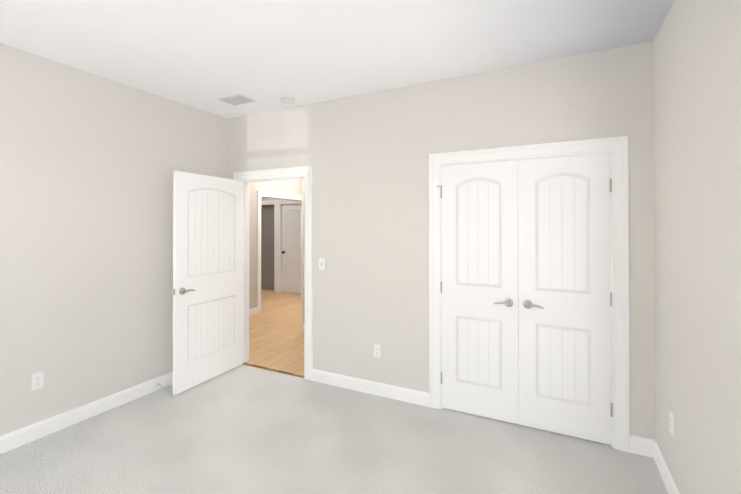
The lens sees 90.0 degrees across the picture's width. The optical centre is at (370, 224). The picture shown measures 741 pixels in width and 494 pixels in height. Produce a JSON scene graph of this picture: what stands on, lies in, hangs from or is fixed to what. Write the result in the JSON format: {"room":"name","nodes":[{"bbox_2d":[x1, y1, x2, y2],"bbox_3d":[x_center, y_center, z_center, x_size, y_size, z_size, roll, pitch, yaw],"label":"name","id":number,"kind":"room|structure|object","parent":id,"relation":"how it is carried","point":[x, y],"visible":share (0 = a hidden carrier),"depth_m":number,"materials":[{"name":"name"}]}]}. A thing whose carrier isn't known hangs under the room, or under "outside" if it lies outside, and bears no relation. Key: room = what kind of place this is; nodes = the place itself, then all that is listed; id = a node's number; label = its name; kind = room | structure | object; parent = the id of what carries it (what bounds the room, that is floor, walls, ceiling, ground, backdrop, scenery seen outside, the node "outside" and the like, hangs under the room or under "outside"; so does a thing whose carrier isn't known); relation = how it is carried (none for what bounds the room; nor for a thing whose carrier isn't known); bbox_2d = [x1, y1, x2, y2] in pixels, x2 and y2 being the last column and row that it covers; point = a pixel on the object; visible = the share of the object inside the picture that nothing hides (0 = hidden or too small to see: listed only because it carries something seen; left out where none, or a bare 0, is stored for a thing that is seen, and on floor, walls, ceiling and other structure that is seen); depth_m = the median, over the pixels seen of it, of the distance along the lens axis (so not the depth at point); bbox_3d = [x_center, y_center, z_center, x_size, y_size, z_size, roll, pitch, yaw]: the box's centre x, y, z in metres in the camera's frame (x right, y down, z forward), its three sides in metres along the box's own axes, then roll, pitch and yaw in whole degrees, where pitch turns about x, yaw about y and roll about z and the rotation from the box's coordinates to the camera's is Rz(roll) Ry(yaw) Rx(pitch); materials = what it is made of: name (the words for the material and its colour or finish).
{"room":"empty bedroom","nodes":[
{"label":"empty bedroom","id":0,"kind":"room"},
{"bbox_2d":[0,43,227,435],"bbox_3d":[-2.588,0.158,2.382,0.120,2.740,4.100,0,0,27],"label":"wall","id":1,"kind":"structure","parent":0,"point":[90,163],"depth_m":2.92,"materials":[{"name":"grey paint"}]},
{"bbox_2d":[31,371,43,390],"bbox_3d":[-2.379,1.120,2.650,0.008,0.116,0.071,0,0,27],"label":"electrical outlet","id":2,"kind":"object","parent":1,"relation":"attached to","point":[37,380],"visible":1,"depth_m":2.65,"materials":[{"name":"white plastic"}]},
{"bbox_2d":[0,372,172,453],"bbox_3d":[-2.494,1.472,2.392,0.030,0.112,3.980,0,0,27],"label":"baseboard","id":3,"kind":"structure","parent":1,"relation":"attached to","point":[12,440],"depth_m":2.87,"materials":[{"name":"white wood"}]},
{"bbox_2d":[261,205,273,289],"bbox_3d":[-2.449,0.527,9.222,0.900,2.100,0.580,0,0,27],"label":"wall","id":4,"kind":"structure","parent":0,"point":[267,247],"depth_m":8.91,"materials":[{"name":"grey paint"}]},
{"bbox_2d":[243,289,303,377],"bbox_3d":[-1.524,1.605,6.460,6.520,0.104,4.075,0,0,27],"label":"floor","id":5,"kind":"structure","parent":0,"point":[276,337],"depth_m":5.19,"materials":[{"name":"brown wood"}]},
{"bbox_2d":[243,362,303,376],"bbox_3d":[-1.026,1.534,3.925,0.858,0.009,0.016,0,0,27],"label":"trim","id":6,"kind":"structure","parent":5,"relation":"on","point":[273,369],"depth_m":3.92,"materials":[{"name":"brown wood"}]},
{"bbox_2d":[249,179,304,308],"bbox_3d":[-1.642,0.188,6.504,6.520,2.740,4.120,0,0,27],"label":"wall","id":7,"kind":"structure","parent":0,"point":[292,186],"depth_m":6.44,"materials":[{"name":"beige paint"}]},
{"bbox_2d":[249,179,303,331],"bbox_3d":[-1.624,0.187,6.406,6.400,2.740,3.720,0,0,27],"label":"trim","id":8,"kind":"structure","parent":7,"relation":"attached to","point":[290,199],"depth_m":7.27,"materials":[{"name":"white wood"}]},
{"bbox_2d":[282,204,300,292],"bbox_3d":[-1.715,0.551,8.454,0.754,2.018,0.035,0,0,27],"label":"hall door","id":9,"kind":"structure","parent":7,"relation":"in","point":[291,248],"depth_m":8.48,"materials":[{"name":"white wood"}]},
{"bbox_2d":[0,364,667,493],"bbox_3d":[-0.619,1.574,1.815,4.140,0.100,4.870,0,0,27],"label":"floor carpet","id":10,"kind":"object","parent":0,"point":[242,429],"visible":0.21,"depth_m":2.49,"materials":[{"name":"grey carpet"}]},
{"bbox_2d":[0,0,673,117],"bbox_3d":[-1.693,-1.259,4.247,8.220,0.120,8.220,0,0,27],"label":"ceiling","id":11,"kind":"structure","parent":0,"point":[205,55],"depth_m":2.43,"materials":[{"name":"paint"}]},
{"bbox_2d":[218,94,255,105],"bbox_3d":[-1.290,-1.200,3.586,0.312,0.007,0.222,0,0,27],"label":"ceiling vent","id":12,"kind":"object","parent":11,"relation":"in","point":[237,99],"visible":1,"depth_m":3.56,"materials":[{"name":"grey metal"}]},
{"bbox_2d":[280,96,294,104],"bbox_3d":[-0.794,-1.183,3.558,0.144,0.042,0.144,0,0,27],"label":"smoke detector","id":13,"kind":"object","parent":11,"relation":"attached to","point":[288,100],"visible":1,"depth_m":3.52,"materials":[{"name":"white plastic"}]},
{"bbox_2d":[228,41,654,439],"bbox_3d":[0.154,0.165,3.368,4.140,2.740,0.120,0,0,27],"label":"wall","id":14,"kind":"structure","parent":0,"point":[366,156],"depth_m":3.21,"materials":[{"name":"grey paint"}]},
{"bbox_2d":[173,171,243,394],"bbox_3d":[-1.580,0.523,3.695,0.157,2.000,0.845,0,0,24],"label":"entry door","id":15,"kind":"structure","parent":14,"relation":"in","point":[208,251],"depth_m":3.62,"materials":[{"name":"white painted wood"},{"name":"satin nickel"}]},
{"bbox_2d":[234,165,312,380],"bbox_3d":[-1.017,0.480,3.952,1.058,2.118,0.161,0,0,27],"label":"door frame","id":16,"kind":"structure","parent":14,"relation":"attached to","point":[306,172],"depth_m":3.70,"materials":[{"name":"white wood"}]},
{"bbox_2d":[319,258,324,269],"bbox_3d":[-0.478,0.387,3.607,0.071,0.116,0.016,0,0,27],"label":"light switch","id":17,"kind":"object","parent":14,"relation":"attached to","point":[321,263],"visible":1,"depth_m":3.60,"materials":[{"name":"white plastic"}]},
{"bbox_2d":[312,369,428,406],"bbox_3d":[-0.039,1.479,3.380,1.197,0.112,0.015,0,0,27],"label":"baseboard","id":18,"kind":"structure","parent":14,"relation":"attached to","point":[421,398],"depth_m":3.34,"materials":[{"name":"white wood"}]},
{"bbox_2d":[374,344,380,357],"bbox_3d":[0.061,1.140,3.336,0.071,0.116,0.008,0,0,27],"label":"electrical outlet","id":19,"kind":"object","parent":14,"relation":"attached to","point":[377,350],"visible":1,"depth_m":3.33,"materials":[{"name":"white plastic"}]},
{"bbox_2d":[440,160,518,423],"bbox_3d":[0.861,0.514,2.967,0.601,2.008,0.157,0,0,27],"label":"closet door","id":20,"kind":"structure","parent":14,"relation":"in","point":[479,290],"depth_m":2.94,"materials":[{"name":"white painted wood"},{"name":"satin nickel"}]},
{"bbox_2d":[429,136,629,452],"bbox_3d":[1.149,0.509,2.867,1.228,2.044,0.120,0,0,27],"label":"door frame","id":21,"kind":"structure","parent":14,"relation":"attached to","point":[518,289],"depth_m":2.60,"materials":[{"name":"white wood"}]},
{"bbox_2d":[518,153,612,444],"bbox_3d":[1.401,0.512,2.696,0.601,2.008,0.157,0,0,27],"label":"closet door","id":22,"kind":"structure","parent":14,"relation":"in","point":[564,269],"depth_m":2.68,"materials":[{"name":"white painted wood"},{"name":"satin nickel"}]},
{"bbox_2d":[653,0,740,493],"bbox_3d":[1.205,0.148,0.979,0.120,2.740,4.990,0,0,27],"label":"wall","id":23,"kind":"structure","parent":0,"point":[697,140],"depth_m":1.68,"materials":[{"name":"grey paint"}]},
{"bbox_2d":[644,438,679,493],"bbox_3d":[0.966,1.459,0.659,0.030,0.112,3.980,0,0,27],"label":"baseboard","id":24,"kind":"structure","parent":23,"relation":"attached to","point":[647,447],"depth_m":2.26,"materials":[{"name":"white wood"}]},
{"bbox_2d":[669,410,673,436],"bbox_3d":[1.688,1.116,2.078,0.008,0.116,0.071,0,0,27],"label":"electrical outlet","id":25,"kind":"object","parent":23,"relation":"attached to","point":[671,418],"visible":1,"depth_m":2.06,"materials":[{"name":"white plastic"}]}
]}

